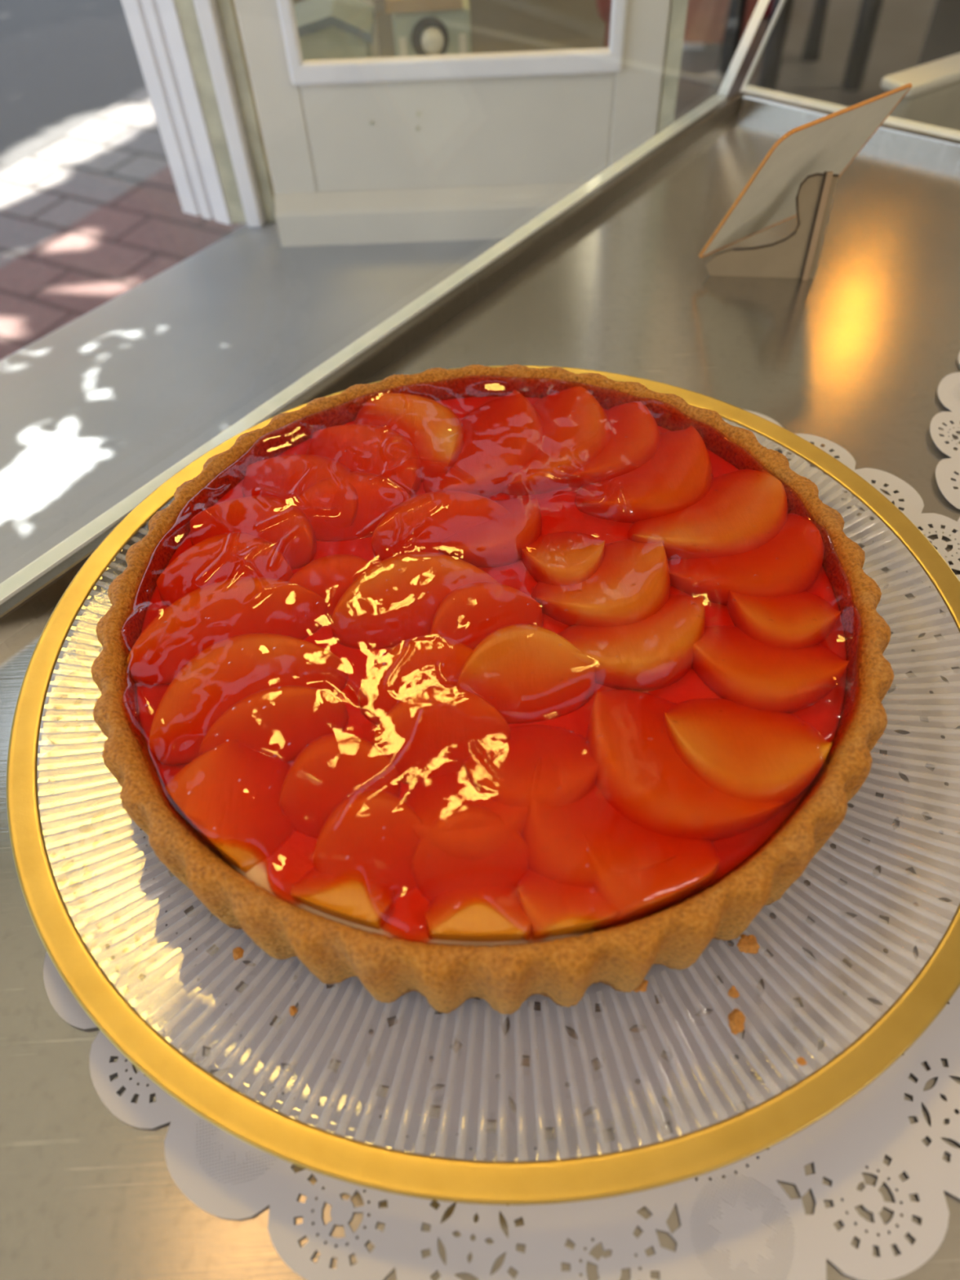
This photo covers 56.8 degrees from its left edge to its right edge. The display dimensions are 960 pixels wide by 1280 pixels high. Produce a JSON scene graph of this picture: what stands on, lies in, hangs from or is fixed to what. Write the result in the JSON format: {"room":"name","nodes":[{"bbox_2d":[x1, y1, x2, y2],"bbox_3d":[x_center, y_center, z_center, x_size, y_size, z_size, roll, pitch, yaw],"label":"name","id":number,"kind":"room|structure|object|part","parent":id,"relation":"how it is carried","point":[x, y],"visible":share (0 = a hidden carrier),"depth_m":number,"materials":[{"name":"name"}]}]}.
{"room":"food shop","nodes":[
{"label":"food shop","id":0,"kind":"room"},
{"bbox_2d":[673,0,936,123],"bbox_3d":[0.992,-1.435,2.416,6.268,0.050,9.200,-3,51,0],"label":"floor","id":1,"kind":"structure","parent":0,"point":[902,28],"depth_m":2.61,"materials":[{"name":"grey plastic"}]},
{"bbox_2d":[0,91,959,1279],"bbox_3d":[0.176,0.445,0.418,0.921,0.728,1.255,30,58,24],"label":"countertop","id":2,"kind":"structure","parent":1,"relation":"on","point":[855,355],"depth_m":0.43,"materials":[{"name":"metal"}]},
{"bbox_2d":[0,0,769,604],"bbox_3d":[-0.107,-0.347,0.127,0.008,0.758,1.621,30,58,24],"label":"window frame","id":3,"kind":"structure","parent":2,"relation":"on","point":[33,571],"depth_m":0.44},
{"bbox_2d":[26,408,959,1279],"bbox_3d":[0.028,0.017,0.315,0.368,0.001,0.368,7,51,8],"label":"doily","id":4,"kind":"object","parent":2,"relation":"on","point":[742,1225],"visible":0.4,"depth_m":0.24,"materials":[{"name":"grey paper"}]},
{"bbox_2d":[6,365,959,1204],"bbox_3d":[0.008,0.006,0.314,0.331,0.018,0.331,-10,51,-5],"label":"charger plate","id":5,"kind":"object","parent":4,"relation":"on","point":[740,1136],"visible":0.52,"depth_m":0.22,"materials":[{"name":"gold metal"}]},
{"bbox_2d":[232,946,244,959],"bbox_3d":[-0.068,0.088,0.248,0.003,0.002,0.004,-3,51,0],"label":"crumb","id":6,"kind":"object","parent":5,"relation":"on","point":[237,952],"visible":1,"depth_m":0.25,"materials":[{"name":"brown food"}]},
{"bbox_2d":[288,1005,297,1016],"bbox_3d":[-0.050,0.099,0.237,0.002,0.002,0.003,-23,53,-15],"label":"crumb","id":7,"kind":"object","parent":5,"relation":"on","point":[293,1011],"visible":1,"depth_m":0.24,"materials":[{"name":"orange food"}]},
{"bbox_2d":[90,364,893,1014],"bbox_3d":[0.002,-0.008,0.299,0.251,0.039,0.251,25,56,21],"label":"tart","id":8,"kind":"object","parent":5,"relation":"on","point":[503,686],"visible":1,"depth_m":0.27,"materials":[{"name":"red food"}]},
{"bbox_3d":[0.008,0.006,0.314,0.331,0.017,0.331,-3,51,0],"label":"ribbed dish","id":9,"kind":"part","parent":5,"relation":"part of","materials":[{"name":"clear glass"}]},
{"bbox_2d":[632,979,648,992],"bbox_3d":[0.043,0.093,0.239,0.005,0.003,0.003,-3,51,0],"label":"crumb","id":10,"kind":"object","parent":5,"relation":"on","point":[642,987],"visible":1,"depth_m":0.24,"materials":[{"name":"brown food"}]},
{"bbox_2d":[728,986,739,998],"bbox_3d":[0.068,0.094,0.236,0.003,0.002,0.003,-3,51,0],"label":"crumb","id":11,"kind":"object","parent":5,"relation":"on","point":[733,993],"visible":1,"depth_m":0.24,"materials":[{"name":"orange food"}]},
{"bbox_2d":[728,1008,745,1035],"bbox_3d":[0.067,0.099,0.230,0.004,0.004,0.006,-3,51,0],"label":"crumb","id":12,"kind":"object","parent":5,"relation":"on","point":[736,1019],"visible":1,"depth_m":0.23,"materials":[{"name":"orange food"}]},
{"bbox_2d":[736,933,759,954],"bbox_3d":[0.073,0.084,0.244,0.006,0.004,0.006,-3,51,0],"label":"crumb","id":13,"kind":"object","parent":5,"relation":"on","point":[746,944],"visible":1,"depth_m":0.24,"materials":[{"name":"brown food"}]},
{"bbox_2d":[796,1057,807,1066],"bbox_3d":[0.080,0.105,0.221,0.002,0.001,0.002,-3,51,0],"label":"crumb","id":14,"kind":"object","parent":5,"relation":"on","point":[801,1061],"visible":1,"depth_m":0.22,"materials":[{"name":"orange food"}]},
{"bbox_2d":[698,82,912,279],"bbox_3d":[0.165,-0.235,0.460,0.097,0.088,0.043,-30,56,-20],"label":"price card","id":15,"kind":"object","parent":2,"relation":"on","point":[799,174],"visible":1,"depth_m":0.46,"materials":[{"name":"white paper"}]},
{"bbox_2d":[740,0,959,140],"bbox_3d":[0.650,-0.427,0.379,0.902,0.397,0.386,30,58,24],"label":"window frame","id":16,"kind":"structure","parent":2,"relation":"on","point":[890,120],"depth_m":0.60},
{"bbox_2d":[929,352,959,531],"bbox_3d":[0.376,-0.053,0.355,0.368,0.004,0.368,5,51,6],"label":"doily","id":17,"kind":"object","parent":2,"relation":"on","point":[948,388],"visible":1,"depth_m":0.39,"materials":[{"name":"grey paper"}]},
{"bbox_2d":[683,0,759,48],"bbox_3d":[0.704,-2.071,2.490,0.233,0.660,0.310,4,51,6],"label":"slatted bench","id":18,"kind":"object","parent":1,"relation":"on","point":[705,21],"visible":0.55,"depth_m":2.59,"materials":[{"name":"wood"}]},
{"bbox_3d":[0.641,-2.013,2.471,0.060,0.620,0.060,4,51,6],"label":"leg","id":19,"kind":"part","parent":18,"relation":"part of","materials":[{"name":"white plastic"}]},
{"bbox_2d":[762,0,773,17],"bbox_3d":[0.917,-2.157,2.700,0.120,0.426,0.100,-3,51,0],"label":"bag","id":20,"kind":"object","parent":1,"relation":"on","point":[767,11],"visible":0.02,"depth_m":2.81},
{"bbox_2d":[716,0,884,99],"bbox_3d":[0.855,-1.864,2.183,0.319,0.863,0.292,-13,51,-8],"label":"chair","id":21,"kind":"object","parent":1,"relation":"on","point":[869,11],"visible":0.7,"depth_m":2.39,"materials":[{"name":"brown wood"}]},
{"bbox_3d":[0.700,-1.921,2.238,0.058,0.863,0.058,-13,51,-8],"label":"leg","id":22,"kind":"part","parent":21,"relation":"part of","materials":[{"name":"brown wood"}]},
{"bbox_3d":[0.769,-1.614,2.256,0.057,0.442,0.051,-24,54,-16],"label":"leg","id":23,"kind":"part","parent":21,"relation":"part of","materials":[{"name":"brown wood"}]},
{"bbox_3d":[0.951,-1.979,2.273,0.058,0.863,0.058,-13,51,-8],"label":"leg","id":24,"kind":"part","parent":21,"relation":"part of","materials":[{"name":"brown wood"}]},
{"bbox_3d":[1.019,-1.672,2.291,0.057,0.442,0.051,-2,51,1],"label":"leg","id":25,"kind":"part","parent":21,"relation":"part of","materials":[{"name":"brown wood"}]},
{"bbox_2d":[880,53,959,141],"bbox_3d":[0.431,-0.236,0.967,0.266,0.720,0.028,-26,54,-18],"label":"partition panel","id":26,"kind":"object","parent":1,"relation":"on","point":[933,98],"visible":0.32,"depth_m":0.66,"materials":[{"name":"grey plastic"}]},
{"bbox_2d":[916,0,959,66],"bbox_3d":[1.481,-1.551,1.758,0.920,1.080,0.520,17,54,16],"label":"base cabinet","id":27,"kind":"object","parent":1,"relation":"on","point":[942,38],"visible":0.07,"depth_m":1.94,"materials":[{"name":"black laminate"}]},
{"label":"outside","id":28,"kind":"structure","parent":0,"visible":0},
{"bbox_2d":[0,86,247,360],"bbox_3d":[2.557,-1.283,2.239,7.000,0.080,15.000,17,54,16],"label":"pavement","id":29,"kind":"structure","parent":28,"point":[96,213],"depth_m":2.11,"materials":[{"name":"brick"}]},
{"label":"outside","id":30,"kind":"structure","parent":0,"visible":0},
{"bbox_2d":[0,0,146,174],"bbox_3d":[-4.800,-3.537,4.427,9.000,0.080,15.000,17,54,16],"label":"street","id":31,"kind":"structure","parent":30,"point":[64,64],"depth_m":2.79,"materials":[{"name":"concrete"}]},
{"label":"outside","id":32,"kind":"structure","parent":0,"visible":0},
{"bbox_2d":[0,220,504,583],"bbox_3d":[-0.330,0.015,0.491,0.326,0.060,1.247,30,58,24],"label":"window sill","id":33,"kind":"structure","parent":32,"point":[95,409],"depth_m":0.62,"materials":[{"name":"grey paint"}]},
{"bbox_2d":[120,0,276,227],"bbox_3d":[-0.215,-0.607,0.470,0.087,0.750,0.060,24,56,21],"label":"door frame","id":34,"kind":"structure","parent":33,"relation":"on","point":[191,55],"depth_m":0.68,"materials":[{"name":"white paint"}]},
{"bbox_2d":[656,0,688,134],"bbox_3d":[0.123,-0.652,0.362,0.011,0.950,0.044,-1,51,2],"label":"door frame","id":35,"kind":"structure","parent":33,"relation":"on","point":[678,8],"depth_m":0.63,"materials":[{"name":"white wood"}]},
{"bbox_2d":[234,0,671,246],"bbox_3d":[-0.030,-0.631,0.351,0.294,0.950,0.027,-1,51,2],"label":"door","id":36,"kind":"structure","parent":35,"relation":"attached to","point":[470,146],"depth_m":0.66,"materials":[{"name":"white paint"}]},
{"bbox_3d":[-0.013,-0.337,0.701,0.294,0.036,0.013,-1,51,2],"label":"rail","id":37,"kind":"part","parent":36,"relation":"part of","materials":[{"name":"white paint"}]},
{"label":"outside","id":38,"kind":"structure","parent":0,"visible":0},
{"bbox_2d":[293,0,605,57],"bbox_3d":[-0.039,-0.632,0.992,0.580,0.020,0.650,-3,51,0],"label":"ledge","id":39,"kind":"object","parent":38,"point":[495,25],"depth_m":1.05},
{"bbox_2d":[293,0,374,60],"bbox_3d":[-0.134,-0.491,0.788,0.091,0.126,0.070,-3,51,0],"label":"box","id":40,"kind":"object","parent":39,"relation":"on","point":[328,29],"visible":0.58,"depth_m":0.74,"materials":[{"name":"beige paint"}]},
{"bbox_2d":[360,0,379,57],"bbox_3d":[-0.128,-0.603,0.825,0.058,0.208,0.058,-3,51,0],"label":"canister","id":41,"kind":"object","parent":39,"relation":"on","point":[375,47],"visible":0.02,"depth_m":0.85,"materials":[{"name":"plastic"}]},
{"bbox_2d":[391,0,471,56],"bbox_3d":[-0.039,-0.491,0.784,0.064,0.124,0.073,-3,51,0],"label":"case","id":42,"kind":"object","parent":39,"relation":"on","point":[448,32],"visible":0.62,"depth_m":0.73,"materials":[{"name":"paint"}]},
{"bbox_2d":[384,0,462,13],"bbox_3d":[-0.047,-0.537,0.734,0.062,0.009,0.068,-3,51,0],"label":"board","id":43,"kind":"object","parent":42,"relation":"on","point":[392,6],"visible":1,"depth_m":0.71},
{"bbox_3d":[-0.038,-0.470,0.772,0.056,0.096,0.003,-3,51,0],"label":"panel","id":44,"kind":"part","parent":42,"relation":"part of","materials":[{"name":"white plastic"}]},
{"bbox_3d":[-0.039,-0.493,0.731,0.019,0.019,0.010,-3,51,0],"label":"knob","id":45,"kind":"part","parent":42,"relation":"part of","materials":[{"name":"white plastic"}]},
{"bbox_2d":[595,0,611,47],"bbox_3d":[0.146,-0.667,0.924,0.060,0.115,0.060,-3,51,0],"label":"pot","id":46,"kind":"object","parent":39,"relation":"on","point":[604,6],"visible":0.15,"depth_m":0.92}
]}

